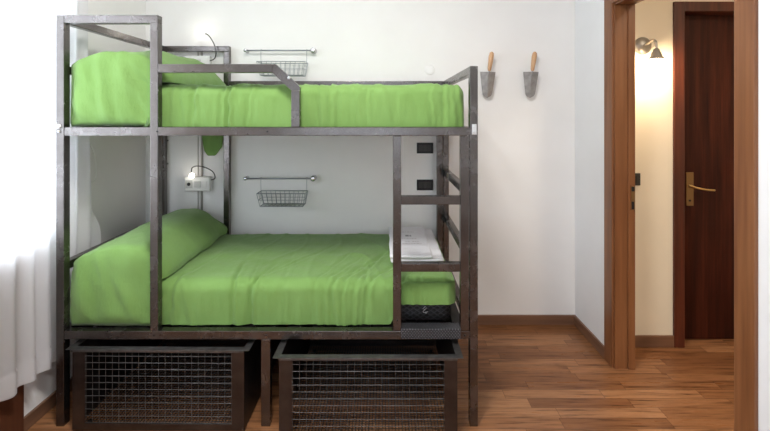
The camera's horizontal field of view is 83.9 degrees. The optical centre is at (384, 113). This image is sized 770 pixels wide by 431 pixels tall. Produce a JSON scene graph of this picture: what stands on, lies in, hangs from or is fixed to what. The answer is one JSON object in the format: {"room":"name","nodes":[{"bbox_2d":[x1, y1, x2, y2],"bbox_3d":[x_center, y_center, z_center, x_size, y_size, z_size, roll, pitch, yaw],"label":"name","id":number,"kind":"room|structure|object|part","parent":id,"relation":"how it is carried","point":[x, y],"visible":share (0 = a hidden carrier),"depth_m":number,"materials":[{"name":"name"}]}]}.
{"room":"dormitory","nodes":[
{"label":"dormitory","id":0,"kind":"room"},
{"bbox_2d":[24,0,145,415],"bbox_3d":[-1.840,0.008,0.411,0.300,2.950,5.222,0,0,0],"label":"wall","id":1,"kind":"structure","parent":0,"point":[118,190],"depth_m":2.67,"materials":[{"name":"white paint"}]},
{"bbox_2d":[0,385,23,430],"bbox_3d":[-1.677,1.068,1.613,0.025,0.830,0.725,0,0,0],"label":"trim","id":2,"kind":"structure","parent":1,"relation":"attached to","point":[11,410],"depth_m":1.92,"materials":[{"name":"brown wood"}]},
{"bbox_2d":[24,377,71,430],"bbox_3d":[-1.683,1.450,2.494,0.014,0.067,1.028,0,0,0],"label":"baseboard","id":3,"kind":"structure","parent":1,"relation":"attached to","point":[46,405],"depth_m":2.08,"materials":[{"name":"brown wood"}]},
{"bbox_2d":[0,0,100,401],"bbox_3d":[-1.590,-0.061,1.675,0.199,2.576,1.650,0,0,0],"label":"curtain","id":4,"kind":"object","parent":1,"relation":"hanging from","point":[27,27],"visible":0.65,"depth_m":1.95,"materials":[{"name":"white fabric"}]},
{"bbox_2d":[146,0,574,314],"bbox_3d":[-0.272,0.008,3.097,3.437,2.950,0.150,0,0,0],"label":"wall","id":5,"kind":"structure","parent":0,"point":[526,145],"depth_m":3.02,"materials":[{"name":"white paint"}]},
{"bbox_2d":[184,166,215,190],"bbox_3d":[-1.278,0.444,2.954,0.226,0.182,0.101,0,0,0],"label":"reading lamp","id":6,"kind":"object","parent":5,"relation":"attached to","point":[192,182],"visible":1,"depth_m":2.96,"materials":[{"name":"white plastic"}]},
{"bbox_2d":[185,180,191,187],"bbox_3d":[-1.357,0.486,2.963,0.048,0.056,0.002,0,0,0],"label":"socket","id":7,"kind":"object","parent":6,"relation":"attached to","point":[188,183],"depth_m":2.96,"materials":[{"name":"grey plastic"}]},
{"bbox_2d":[194,181,200,186],"bbox_3d":[-1.298,0.486,2.962,0.046,0.044,0.004,0,0,0],"label":"switch","id":8,"kind":"object","parent":6,"relation":"attached to","point":[196,183],"depth_m":2.96,"materials":[{"name":"grey plastic"}]},
{"bbox_2d":[202,181,206,186],"bbox_3d":[-1.250,0.486,2.962,0.034,0.044,0.003,0,0,0],"label":"switch","id":9,"kind":"object","parent":6,"relation":"attached to","point":[204,183],"depth_m":2.96,"materials":[{"name":"white plastic"}]},
{"bbox_2d":[198,52,202,209],"bbox_3d":[-1.302,0.283,3.014,0.039,1.500,0.015,0,0,0],"label":"conduit","id":10,"kind":"object","parent":5,"relation":"attached to","point":[198,52],"visible":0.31,"depth_m":3.01,"materials":[{"name":"grey metal"}]},
{"bbox_2d":[184,30,216,63],"bbox_3d":[-1.272,-0.436,2.939,0.238,0.260,0.131,0,0,0],"label":"reading lamp","id":11,"kind":"object","parent":5,"relation":"attached to","point":[204,59],"visible":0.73,"depth_m":2.96,"materials":[{"name":"white plastic"}]},
{"bbox_2d":[243,175,316,180],"bbox_3d":[-0.732,0.449,2.994,0.503,0.040,0.060,0,0,0],"label":"wall rail","id":12,"kind":"object","parent":5,"relation":"attached to","point":[313,177],"visible":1,"depth_m":2.97,"materials":[{"name":"grey metal"}]},
{"bbox_3d":[-0.730,0.449,2.977,0.490,0.010,0.011,0,0,0],"label":"rod","id":13,"kind":"part","parent":12,"relation":"part of","materials":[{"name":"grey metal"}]},
{"bbox_2d":[256,177,307,206],"bbox_3d":[-0.702,0.534,2.938,0.329,0.190,0.119,0,0,0],"label":"wire basket","id":14,"kind":"object","parent":12,"relation":"hanging from","point":[266,193],"visible":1,"depth_m":2.93,"materials":[{"name":"grey metal"}]},
{"bbox_2d":[243,48,316,53],"bbox_3d":[-0.732,-0.442,2.994,0.503,0.040,0.060,0,0,0],"label":"wall rail","id":15,"kind":"object","parent":5,"relation":"attached to","point":[312,50],"visible":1,"depth_m":2.97,"materials":[{"name":"grey metal"}]},
{"bbox_3d":[-0.730,-0.442,2.977,0.490,0.010,0.011,0,0,0],"label":"rod","id":16,"kind":"part","parent":15,"relation":"part of","materials":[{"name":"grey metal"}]},
{"bbox_2d":[256,49,307,76],"bbox_3d":[-0.702,-0.357,2.938,0.329,0.190,0.119,0,0,0],"label":"wire basket","id":17,"kind":"object","parent":15,"relation":"hanging from","point":[285,63],"visible":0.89,"depth_m":2.93,"materials":[{"name":"grey metal"}]},
{"bbox_2d":[417,179,432,189],"bbox_3d":[0.282,0.500,3.017,0.116,0.076,0.010,0,0,0],"label":"wall outlet","id":18,"kind":"object","parent":5,"relation":"attached to","point":[422,184],"visible":1,"depth_m":3.01,"materials":[{"name":"black plastic"}]},
{"bbox_2d":[417,143,432,152],"bbox_3d":[0.282,0.240,3.017,0.116,0.076,0.010,0,0,0],"label":"wall outlet","id":19,"kind":"object","parent":5,"relation":"attached to","point":[421,147],"visible":1,"depth_m":3.01,"materials":[{"name":"black plastic"}]},
{"bbox_2d":[425,65,434,74],"bbox_3d":[0.315,-0.312,3.022,0.072,0.072,0.005,0,0,0],"label":"junction cover","id":20,"kind":"object","parent":5,"relation":"attached to","point":[429,69],"visible":1,"depth_m":3.02,"materials":[{"name":"white paint"}]},
{"bbox_2d":[286,315,575,324],"bbox_3d":[-0.174,1.450,3.015,3.032,0.067,0.014,0,0,0],"label":"baseboard","id":21,"kind":"structure","parent":5,"relation":"attached to","point":[482,319],"depth_m":3.01,"materials":[{"name":"brown wood"}]},
{"bbox_2d":[480,52,494,97],"bbox_3d":[0.709,-0.273,2.973,0.083,0.321,0.083,0,0,-41],"label":"trowel","id":22,"kind":"object","parent":5,"relation":"attached to","point":[487,78],"visible":1,"depth_m":2.97,"materials":[{"name":"metal"}]},
{"bbox_3d":[0.713,-0.202,2.975,0.107,0.180,0.030,0,0,0],"label":"blade","id":23,"kind":"part","parent":22,"relation":"part of","materials":[{"name":"metal"}]},
{"bbox_3d":[0.734,-0.365,2.970,0.043,0.136,0.036,0,0,0],"label":"wooden handle","id":24,"kind":"part","parent":22,"relation":"part of","materials":[{"name":"brown wood"}]},
{"bbox_2d":[523,52,538,97],"bbox_3d":[1.008,-0.273,2.973,0.083,0.321,0.083,0,0,-41],"label":"trowel","id":25,"kind":"object","parent":5,"relation":"attached to","point":[530,78],"visible":1,"depth_m":2.97,"materials":[{"name":"metal"}]},
{"bbox_3d":[1.012,-0.202,2.975,0.107,0.180,0.030,0,0,0],"label":"blade","id":26,"kind":"part","parent":25,"relation":"part of","materials":[{"name":"metal"}]},
{"bbox_3d":[1.032,-0.365,2.970,0.043,0.136,0.036,0,0,0],"label":"wooden handle","id":27,"kind":"part","parent":25,"relation":"part of","materials":[{"name":"brown wood"}]},
{"bbox_2d":[27,325,733,430],"bbox_3d":[0.605,1.533,0.411,5.190,0.100,5.622,0,0,0],"label":"floor","id":28,"kind":"structure","parent":0,"point":[531,377],"depth_m":2.29,"materials":[{"name":"brown wood"}]},
{"bbox_2d":[66,324,285,430],"bbox_3d":[-1.051,1.288,2.390,0.855,0.390,0.816,0,0,1],"label":"crate","id":29,"kind":"object","parent":28,"relation":"on","point":[99,366],"visible":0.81,"depth_m":2.05,"materials":[{"name":"metal"}]},
{"bbox_3d":[-1.428,1.284,1.995,0.058,0.375,0.003,0,0,1],"label":"corner plate","id":30,"kind":"part","parent":29,"relation":"part of","materials":[{"name":"metal"}]},
{"bbox_3d":[-1.451,1.284,2.394,0.003,0.375,0.794,0,0,1],"label":"panel","id":31,"kind":"part","parent":29,"relation":"part of","materials":[{"name":"metal"}]},
{"bbox_3d":[-1.047,1.269,2.785,0.687,0.344,0.003,0,0,1],"label":"panel","id":32,"kind":"part","parent":29,"relation":"part of","materials":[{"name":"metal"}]},
{"bbox_3d":[-0.683,1.284,1.988,0.058,0.375,0.003,0,0,1],"label":"corner plate","id":33,"kind":"part","parent":29,"relation":"part of","materials":[{"name":"metal"}]},
{"bbox_3d":[-0.651,1.284,2.386,0.003,0.375,0.794,0,0,1],"label":"panel","id":34,"kind":"part","parent":29,"relation":"part of","materials":[{"name":"metal"}]},
{"bbox_2d":[56,15,477,425],"bbox_3d":[-0.560,0.506,2.507,2.002,1.954,0.975,0,0,0],"label":"bunk bed","id":35,"kind":"object","parent":28,"relation":"on","point":[464,322],"visible":0.76,"depth_m":2.03,"materials":[{"name":"metal"}]},
{"bbox_3d":[-1.542,0.506,2.050,0.038,1.953,0.040,0,0,0],"label":"post","id":36,"kind":"part","parent":35,"relation":"part of","materials":[{"name":"metal"}]},
{"bbox_3d":[-1.542,0.729,2.513,0.036,0.039,0.885,0,0,0],"label":"rail","id":37,"kind":"part","parent":35,"relation":"part of","materials":[{"name":"metal"}]},
{"bbox_3d":[-1.300,-0.451,2.050,0.446,0.038,0.040,0,0,0],"label":"head rail","id":38,"kind":"part","parent":35,"relation":"part of","materials":[{"name":"metal"}]},
{"bbox_3d":[-1.542,-0.452,2.513,0.036,0.039,0.885,0,0,0],"label":"rail","id":39,"kind":"part","parent":35,"relation":"part of","materials":[{"name":"metal"}]},
{"bbox_3d":[-1.096,0.299,2.050,0.038,1.462,0.040,0,0,0],"label":"guard post","id":40,"kind":"part","parent":35,"relation":"part of","materials":[{"name":"metal"}]},
{"bbox_3d":[-1.542,0.506,2.975,0.038,1.953,0.040,0,0,0],"label":"post","id":41,"kind":"part","parent":35,"relation":"part of","materials":[{"name":"metal"}]},
{"bbox_3d":[-1.300,-0.451,2.975,0.446,0.038,0.040,0,0,0],"label":"head rail","id":42,"kind":"part","parent":35,"relation":"part of","materials":[{"name":"metal"}]},
{"bbox_3d":[-0.806,-0.217,2.050,0.542,0.040,0.038,0,0,0],"label":"guard rail","id":43,"kind":"part","parent":35,"relation":"part of","materials":[{"name":"metal"}]},
{"bbox_3d":[-1.096,0.299,2.975,0.038,1.462,0.040,0,0,0],"label":"guard post","id":44,"kind":"part","parent":35,"relation":"part of","materials":[{"name":"metal"}]},
{"bbox_3d":[-0.567,1.276,2.050,0.043,0.413,0.040,0,0,0],"label":"leg","id":45,"kind":"part","parent":35,"relation":"part of","materials":[{"name":"metal"}]},
{"bbox_3d":[-0.560,0.083,2.050,1.926,0.040,0.039,0,0,0],"label":"bunk rail","id":46,"kind":"part","parent":35,"relation":"part of","materials":[{"name":"metal"}]},
{"bbox_3d":[-0.560,1.050,2.050,1.926,0.040,0.039,0,0,0],"label":"bunk rail","id":47,"kind":"part","parent":35,"relation":"part of","materials":[{"name":"metal"}]},
{"bbox_3d":[-0.471,-0.175,2.050,0.132,0.124,0.038,0,0,0],"label":"sloping guard rail","id":48,"kind":"part","parent":35,"relation":"part of","materials":[{"name":"metal"}]},
{"bbox_3d":[-0.425,-0.025,2.050,0.041,0.176,0.038,0,0,0],"label":"guard post","id":49,"kind":"part","parent":35,"relation":"part of","materials":[{"name":"metal"}]},
{"bbox_2d":[162,233,455,325],"bbox_3d":[-0.581,0.920,2.515,1.873,0.233,0.876,0,0,0],"label":"blanket","id":50,"kind":"object","parent":35,"relation":"on","point":[240,279],"visible":0.66,"depth_m":2.11,"materials":[{"name":"green fabric"}]},
{"bbox_2d":[70,208,226,325],"bbox_3d":[-1.291,0.818,2.487,0.459,0.417,0.898,0,0,0],"label":"pillow","id":51,"kind":"object","parent":50,"relation":"on","point":[110,283],"visible":0.88,"depth_m":2.06,"materials":[{"name":"green fabric"}]},
{"bbox_2d":[389,226,443,262],"bbox_3d":[0.170,0.769,2.562,0.292,0.048,0.598,0,0,0],"label":"linens","id":52,"kind":"object","parent":50,"relation":"on","point":[417,243],"visible":0.87,"depth_m":2.46,"materials":[{"name":"grey fabric"}]},
{"bbox_2d":[162,83,463,155],"bbox_3d":[-0.560,0.068,2.544,1.916,0.451,0.933,0,0,0],"label":"blanket","id":53,"kind":"object","parent":35,"relation":"on","point":[243,104],"visible":0.82,"depth_m":2.09,"materials":[{"name":"green fabric"}]},
{"bbox_2d":[70,51,225,126],"bbox_3d":[-1.293,-0.146,2.484,0.456,0.414,0.892,0,0,0],"label":"pillow","id":54,"kind":"object","parent":53,"relation":"on","point":[109,88],"visible":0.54,"depth_m":2.06,"materials":[{"name":"green fabric"}]},
{"bbox_3d":[-0.337,-0.209,2.975,1.480,0.038,0.038,0,0,0],"label":"guard rail","id":55,"kind":"part","parent":35,"relation":"part of","materials":[{"name":"metal"}]},
{"bbox_3d":[0.422,0.627,2.975,0.038,1.711,0.040,0,0,0],"label":"post","id":56,"kind":"part","parent":35,"relation":"part of","materials":[{"name":"metal"}]},
{"bbox_3d":[0.422,0.714,2.513,0.036,0.039,0.885,0,0,0],"label":"rail","id":57,"kind":"part","parent":35,"relation":"part of","materials":[{"name":"metal"}]},
{"bbox_3d":[0.422,0.402,2.513,0.036,0.039,0.885,0,0,0],"label":"rail","id":58,"kind":"part","parent":35,"relation":"part of","materials":[{"name":"metal"}]},
{"bbox_3d":[0.422,1.050,2.513,0.036,0.039,0.885,0,0,0],"label":"rail","id":59,"kind":"part","parent":35,"relation":"part of","materials":[{"name":"metal"}]},
{"bbox_3d":[0.422,-0.208,2.513,0.036,0.039,0.885,0,0,0],"label":"rail","id":60,"kind":"part","parent":35,"relation":"part of","materials":[{"name":"metal"}]},
{"bbox_3d":[0.422,0.627,2.050,0.038,1.711,0.040,0,0,0],"label":"post","id":61,"kind":"part","parent":35,"relation":"part of","materials":[{"name":"metal"}]},
{"bbox_3d":[0.423,0.073,2.028,0.022,0.050,0.004,0,0,0],"label":"bolt plate","id":62,"kind":"part","parent":35,"relation":"part of","materials":[{"name":"silver metal"}]},
{"bbox_2d":[273,318,463,430],"bbox_3d":[-0.075,1.288,2.325,0.855,0.390,0.816,0,0,0],"label":"crate","id":63,"kind":"object","parent":28,"relation":"on","point":[292,354],"visible":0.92,"depth_m":2.02,"materials":[{"name":"metal"}]},
{"bbox_3d":[-0.448,1.284,1.927,0.058,0.375,0.003,0,0,0],"label":"corner plate","id":64,"kind":"part","parent":63,"relation":"part of","materials":[{"name":"metal"}]},
{"bbox_3d":[-0.475,1.284,2.325,0.003,0.375,0.794,0,0,0],"label":"panel","id":65,"kind":"part","parent":63,"relation":"part of","materials":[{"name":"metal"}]},
{"bbox_3d":[-0.448,1.284,2.724,0.058,0.375,0.003,0,0,0],"label":"corner plate","id":66,"kind":"part","parent":63,"relation":"part of","materials":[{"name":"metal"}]},
{"bbox_3d":[-0.075,1.269,2.720,0.687,0.344,0.003,0,0,0],"label":"panel","id":67,"kind":"part","parent":63,"relation":"part of","materials":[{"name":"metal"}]},
{"bbox_3d":[0.297,1.284,2.724,0.058,0.375,0.003,0,0,0],"label":"corner plate","id":68,"kind":"part","parent":63,"relation":"part of","materials":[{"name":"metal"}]},
{"bbox_3d":[0.325,1.284,2.325,0.003,0.375,0.794,0,0,0],"label":"panel","id":69,"kind":"part","parent":63,"relation":"part of","materials":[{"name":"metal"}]},
{"bbox_3d":[0.297,1.284,1.927,0.058,0.375,0.003,0,0,0],"label":"corner plate","id":70,"kind":"part","parent":63,"relation":"part of","materials":[{"name":"metal"}]},
{"bbox_2d":[575,0,769,430],"bbox_3d":[1.395,0.008,0.411,0.105,2.950,5.222,0,0,0],"label":"wall","id":71,"kind":"structure","parent":0,"point":[589,14],"depth_m":2.70,"materials":[{"name":"white paint"}]},
{"bbox_2d":[574,316,603,357],"bbox_3d":[1.335,1.450,0.404,0.014,0.067,5.208,0,0,0],"label":"baseboard","id":72,"kind":"structure","parent":71,"relation":"attached to","point":[579,325],"depth_m":2.78,"materials":[{"name":"brown wood"}]},
{"bbox_2d":[604,0,757,430],"bbox_3d":[1.395,0.373,2.065,0.137,2.220,1.056,0,0,0],"label":"door frame","id":73,"kind":"structure","parent":71,"relation":"in","point":[619,15],"depth_m":2.48,"materials":[{"name":"brown wood"}]},
{"bbox_3d":[1.334,0.373,2.547,0.016,2.220,0.091,0,0,0],"label":"casing","id":74,"kind":"part","parent":73,"relation":"part of","materials":[{"name":"brown wood"}]},
{"bbox_3d":[1.438,0.488,2.481,0.022,0.140,0.003,0,0,0],"label":"strike plate","id":75,"kind":"part","parent":73,"relation":"part of","materials":[{"name":"gold metal"}]},
{"bbox_3d":[1.334,0.373,1.583,0.016,2.220,0.091,0,0,0],"label":"casing","id":76,"kind":"part","parent":73,"relation":"part of","materials":[{"name":"brown wood"}]},
{"bbox_2d":[635,0,733,334],"bbox_3d":[2.273,0.008,2.876,1.653,2.950,0.292,0,0,0],"label":"wall","id":77,"kind":"structure","parent":0,"point":[653,18],"depth_m":2.73,"materials":[{"name":"beige paint"}]},
{"bbox_2d":[635,173,639,184],"bbox_3d":[1.585,0.416,2.724,0.080,0.078,0.013,0,0,0],"label":"light switch","id":78,"kind":"object","parent":77,"relation":"attached to","point":[637,175],"visible":0.42,"depth_m":2.72,"materials":[{"name":"grey plastic"}]},
{"bbox_2d":[635,37,664,60],"bbox_3d":[1.641,-0.406,2.640,0.112,0.167,0.180,0,0,0],"label":"wall sconce","id":79,"kind":"object","parent":77,"relation":"attached to","point":[643,45],"visible":0.98,"depth_m":2.70,"materials":[{"name":"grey metal"}]},
{"bbox_3d":[1.641,-0.434,2.716,0.112,0.112,0.028,0,0,0],"label":"plate","id":80,"kind":"part","parent":79,"relation":"part of","materials":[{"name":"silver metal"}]},
{"bbox_3d":[1.643,-0.425,2.649,0.015,0.067,0.123,0,0,-2],"label":"arm","id":81,"kind":"part","parent":79,"relation":"part of","materials":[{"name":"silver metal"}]},
{"bbox_3d":[1.645,-0.365,2.595,0.089,0.066,0.089,0,0,0],"label":"lamp shade","id":82,"kind":"part","parent":79,"relation":"part of","materials":[{"name":"brown metal"}]},
{"bbox_2d":[635,335,673,347],"bbox_3d":[1.641,1.446,2.723,0.389,0.074,0.014,0,0,0],"label":"baseboard","id":83,"kind":"structure","parent":77,"relation":"attached to","point":[641,341],"depth_m":2.72,"materials":[{"name":"brown wood"}]},
{"bbox_2d":[673,2,733,347],"bbox_3d":[2.271,0.385,2.784,0.870,2.197,0.141,0,0,0],"label":"door","id":84,"kind":"structure","parent":77,"relation":"in","point":[703,32],"depth_m":2.81,"materials":[{"name":"brown wood"}]},
{"bbox_3d":[1.869,0.385,2.772,0.066,2.197,0.116,0,0,0],"label":"frame","id":85,"kind":"part","parent":84,"relation":"part of","materials":[{"name":"brown wood"}]},
{"bbox_3d":[2.002,0.493,2.812,0.048,0.220,0.006,0,0,0],"label":"handle plate","id":86,"kind":"part","parent":84,"relation":"part of","materials":[{"name":"gold metal"}]},
{"bbox_3d":[2.047,0.478,2.774,0.163,0.046,0.056,0,0,10],"label":"lever handle","id":87,"kind":"part","parent":84,"relation":"part of","materials":[{"name":"gold metal"}]},
{"bbox_3d":[2.271,-0.683,2.772,0.738,0.062,0.116,0,0,0],"label":"frame","id":88,"kind":"part","parent":84,"relation":"part of","materials":[{"name":"brown wood"}]}
]}

